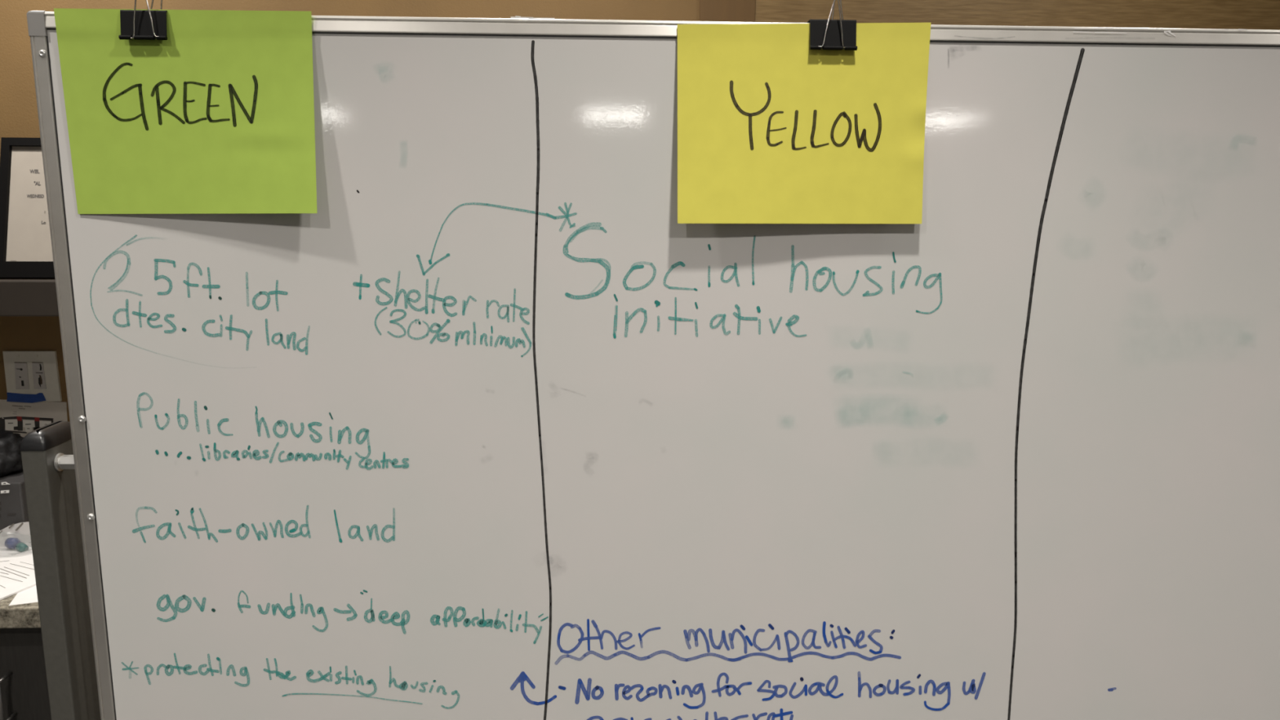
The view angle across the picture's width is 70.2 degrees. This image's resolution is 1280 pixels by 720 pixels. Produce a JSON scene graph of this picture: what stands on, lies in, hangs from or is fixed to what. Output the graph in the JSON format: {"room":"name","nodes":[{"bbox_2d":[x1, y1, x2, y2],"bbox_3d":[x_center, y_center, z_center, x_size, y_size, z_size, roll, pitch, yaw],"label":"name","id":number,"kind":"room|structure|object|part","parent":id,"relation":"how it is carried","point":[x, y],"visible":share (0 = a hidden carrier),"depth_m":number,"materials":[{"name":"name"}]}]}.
{"room":"meeting room","nodes":[
{"label":"meeting room","id":0,"kind":"room"},
{"bbox_2d":[0,0,699,422],"bbox_3d":[0.304,-0.052,2.290,10.000,2.600,0.100,0,10,-2],"label":"wall","id":1,"kind":"structure","parent":0,"point":[19,115],"depth_m":2.08,"materials":[{"name":"beige paint"}]},
{"bbox_2d":[6,392,45,403],"bbox_3d":[-1.472,0.090,2.182,0.092,0.026,0.001,0,10,-2],"label":"tape","id":2,"kind":"object","parent":1,"relation":"attached to","point":[11,397],"visible":1,"depth_m":2.18,"materials":[{"name":"blue plastic"}]},
{"bbox_2d":[0,278,58,316],"bbox_3d":[-1.510,-0.150,1.990,2.150,0.073,0.295,0,10,-2],"label":"wall shelf","id":3,"kind":"object","parent":1,"relation":"attached to","point":[18,296],"visible":0.02,"depth_m":1.86,"materials":[{"name":"grey laminate"}]},
{"bbox_2d":[0,137,54,279],"bbox_3d":[-1.211,-0.322,1.929,0.244,0.290,0.152,0,10,-2],"label":"framed notice","id":4,"kind":"object","parent":3,"relation":"on","point":[25,241],"visible":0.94,"depth_m":1.89,"materials":[{"name":"black"}]},
{"bbox_2d":[2,351,62,401],"bbox_3d":[-1.454,0.039,2.176,0.123,0.122,0.009,0,10,-2],"label":"wall plate","id":5,"kind":"object","parent":1,"relation":"attached to","point":[26,372],"visible":1,"depth_m":2.17,"materials":[{"name":"beige plastic"}]},
{"bbox_2d":[0,399,67,437],"bbox_3d":[-1.518,0.189,2.202,0.270,0.195,0.002,0,10,-2],"label":"instruction sheet","id":6,"kind":"object","parent":1,"relation":"attached to","point":[21,418],"visible":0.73,"depth_m":2.19,"materials":[{"name":"paper"}]},
{"bbox_2d":[699,0,755,22],"bbox_3d":[0.196,-0.043,2.238,0.128,2.600,0.016,0,10,-2],"label":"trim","id":7,"kind":"structure","parent":1,"relation":"attached to","point":[731,11],"depth_m":2.10,"materials":[{"name":"brown wood"}]},
{"bbox_2d":[755,0,1279,30],"bbox_3d":[2.781,-0.046,2.348,5.045,2.600,0.014,0,10,-2],"label":"trim","id":8,"kind":"structure","parent":1,"relation":"attached to","point":[1171,14],"depth_m":2.13,"materials":[{"name":"brown wood"}]},
{"bbox_3d":[0.576,2.434,-4.103,10.200,0.100,13.560,0,10,-2],"label":"floor","id":9,"kind":"structure","parent":0,"visible":0},
{"bbox_2d":[0,627,51,719],"bbox_3d":[-1.140,0.865,2.018,0.610,0.868,0.620,0,10,-2],"label":"base cabinet","id":10,"kind":"object","parent":9,"relation":"on","point":[24,689],"visible":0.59,"depth_m":1.70,"materials":[{"name":"grey laminate"}]},
{"bbox_3d":[-1.174,0.656,1.688,0.010,0.146,0.046,0,10,-2],"label":"handle","id":11,"kind":"part","parent":10,"relation":"part of","materials":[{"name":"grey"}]},
{"bbox_2d":[0,544,40,628],"bbox_3d":[-1.532,0.416,1.932,2.500,0.040,0.608,0,10,-2],"label":"countertop","id":12,"kind":"structure","parent":10,"relation":"on","point":[27,615],"depth_m":1.65,"materials":[{"name":"stone"}]},
{"bbox_2d":[0,469,28,530],"bbox_3d":[-1.387,0.306,2.046,0.147,0.140,0.242,0,10,-2],"label":"equipment case","id":13,"kind":"object","parent":12,"relation":"on","point":[13,503],"visible":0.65,"depth_m":1.93,"materials":[{"name":"black plastic"}]},
{"bbox_2d":[0,429,23,477],"bbox_3d":[-1.405,0.198,1.982,0.137,0.097,0.141,0,10,-2],"label":"bag","id":14,"kind":"object","parent":13,"relation":"on","point":[11,460],"visible":0.77,"depth_m":1.96,"materials":[{"name":"fabric"}]},
{"bbox_2d":[0,545,35,599],"bbox_3d":[-1.277,0.416,1.815,0.279,0.004,0.216,4,10,18],"label":"paper sheet","id":15,"kind":"object","parent":12,"relation":"on","point":[17,575],"visible":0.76,"depth_m":1.79,"materials":[{"name":"white paper"}]},
{"bbox_2d":[0,521,31,546],"bbox_3d":[-1.337,0.370,1.925,0.100,0.054,0.017,0,10,-2],"label":"paper sheet","id":16,"kind":"object","parent":15,"relation":"on","point":[21,531],"visible":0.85,"depth_m":1.93,"materials":[{"name":"white paper"}]},
{"bbox_3d":[-1.351,0.380,1.881,0.221,0.051,0.061,0,10,-2],"label":"plastic bag","id":17,"kind":"object","parent":15,"relation":"on","visible":0},
{"bbox_2d":[4,537,21,549],"bbox_3d":[-1.315,0.385,1.910,0.024,0.024,0.025,3,10,16],"label":"cap","id":18,"kind":"object","parent":17,"relation":"in","point":[11,543],"visible":0.93,"depth_m":1.90,"materials":[{"name":"blue plastic"}]},
{"bbox_2d":[15,542,28,551],"bbox_3d":[-1.290,0.392,1.901,0.018,0.020,0.019,5,11,25],"label":"cap","id":19,"kind":"object","parent":17,"relation":"in","point":[21,547],"visible":1,"depth_m":1.90,"materials":[{"name":"teal plastic"}]},
{"bbox_2d":[8,585,38,605],"bbox_3d":[-1.054,0.421,1.802,0.279,0.001,0.216,-3,11,-20],"label":"paper sheet","id":20,"kind":"object","parent":12,"relation":"on","point":[29,595],"visible":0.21,"depth_m":1.69,"materials":[{"name":"white paper"}]},
{"bbox_2d":[19,10,1279,719],"bbox_3d":[0.259,0.530,1.170,1.933,1.836,0.570,0,10,-2],"label":"whiteboard","id":21,"kind":"object","parent":9,"relation":"on","point":[485,429],"visible":1,"depth_m":1.07,"materials":[{"name":"plastic"}]},
{"bbox_2d":[53,453,64,471],"bbox_3d":[-0.674,0.119,1.057,0.002,0.021,0.021,0,10,-2],"label":"washer","id":22,"kind":"object","parent":21,"relation":"in","point":[59,458],"depth_m":1.05,"materials":[{"name":"metal"}]},
{"bbox_3d":[-0.644,0.171,1.068,0.017,1.080,0.023,0,10,-2],"label":"frame rail","id":23,"kind":"part","parent":21,"relation":"part of","materials":[{"name":"metal"}]},
{"bbox_2d":[118,0,167,39],"bbox_3d":[-0.526,-0.377,0.976,0.048,0.071,0.046,0,10,-2],"label":"binder clip","id":24,"kind":"object","parent":21,"relation":"attached to","point":[137,24],"visible":0.83,"depth_m":0.96,"materials":[{"name":"black metal"}]},
{"bbox_3d":[-0.523,-0.374,0.955,0.032,0.070,0.003,0,10,-2],"label":"handle","id":25,"kind":"part","parent":24,"relation":"part of","materials":[{"name":"silver metal"}]},
{"bbox_3d":[-0.533,-0.381,0.995,0.030,0.070,0.002,0,10,-2],"label":"handle","id":26,"kind":"part","parent":24,"relation":"part of","materials":[{"name":"silver metal"}]},
{"bbox_2d":[53,8,316,213],"bbox_3d":[-0.484,-0.266,0.984,0.270,0.215,0.020,1,10,2],"label":"paper sheet","id":27,"kind":"object","parent":21,"relation":"attached to","point":[215,116],"visible":1,"depth_m":0.98,"materials":[{"name":"green paper"}]},
{"bbox_3d":[0.265,-0.363,1.013,1.810,0.017,0.023,0,10,-2],"label":"frame rail","id":28,"kind":"part","parent":21,"relation":"part of","materials":[{"name":"metal"}]},
{"bbox_2d":[677,22,930,223],"bbox_3d":[0.180,-0.261,1.004,0.280,0.220,0.020,0,10,-2],"label":"paper sheet","id":29,"kind":"object","parent":21,"relation":"attached to","point":[772,128],"visible":1,"depth_m":1.01,"materials":[{"name":"yellow paper"}]},
{"bbox_2d":[806,0,857,50],"bbox_3d":[0.212,-0.377,1.008,0.055,0.071,0.046,0,10,-2],"label":"binder clip","id":30,"kind":"object","parent":21,"relation":"attached to","point":[840,34],"visible":0.85,"depth_m":0.99,"materials":[{"name":"black metal"}]},
{"bbox_3d":[0.210,-0.374,0.986,0.032,0.069,0.003,0,10,-2],"label":"handle","id":31,"kind":"part","parent":30,"relation":"part of","materials":[{"name":"silver metal"}]},
{"bbox_3d":[0.225,-0.380,1.028,0.029,0.070,0.002,0,10,-2],"label":"handle","id":32,"kind":"part","parent":30,"relation":"part of","materials":[{"name":"silver metal"}]}
]}

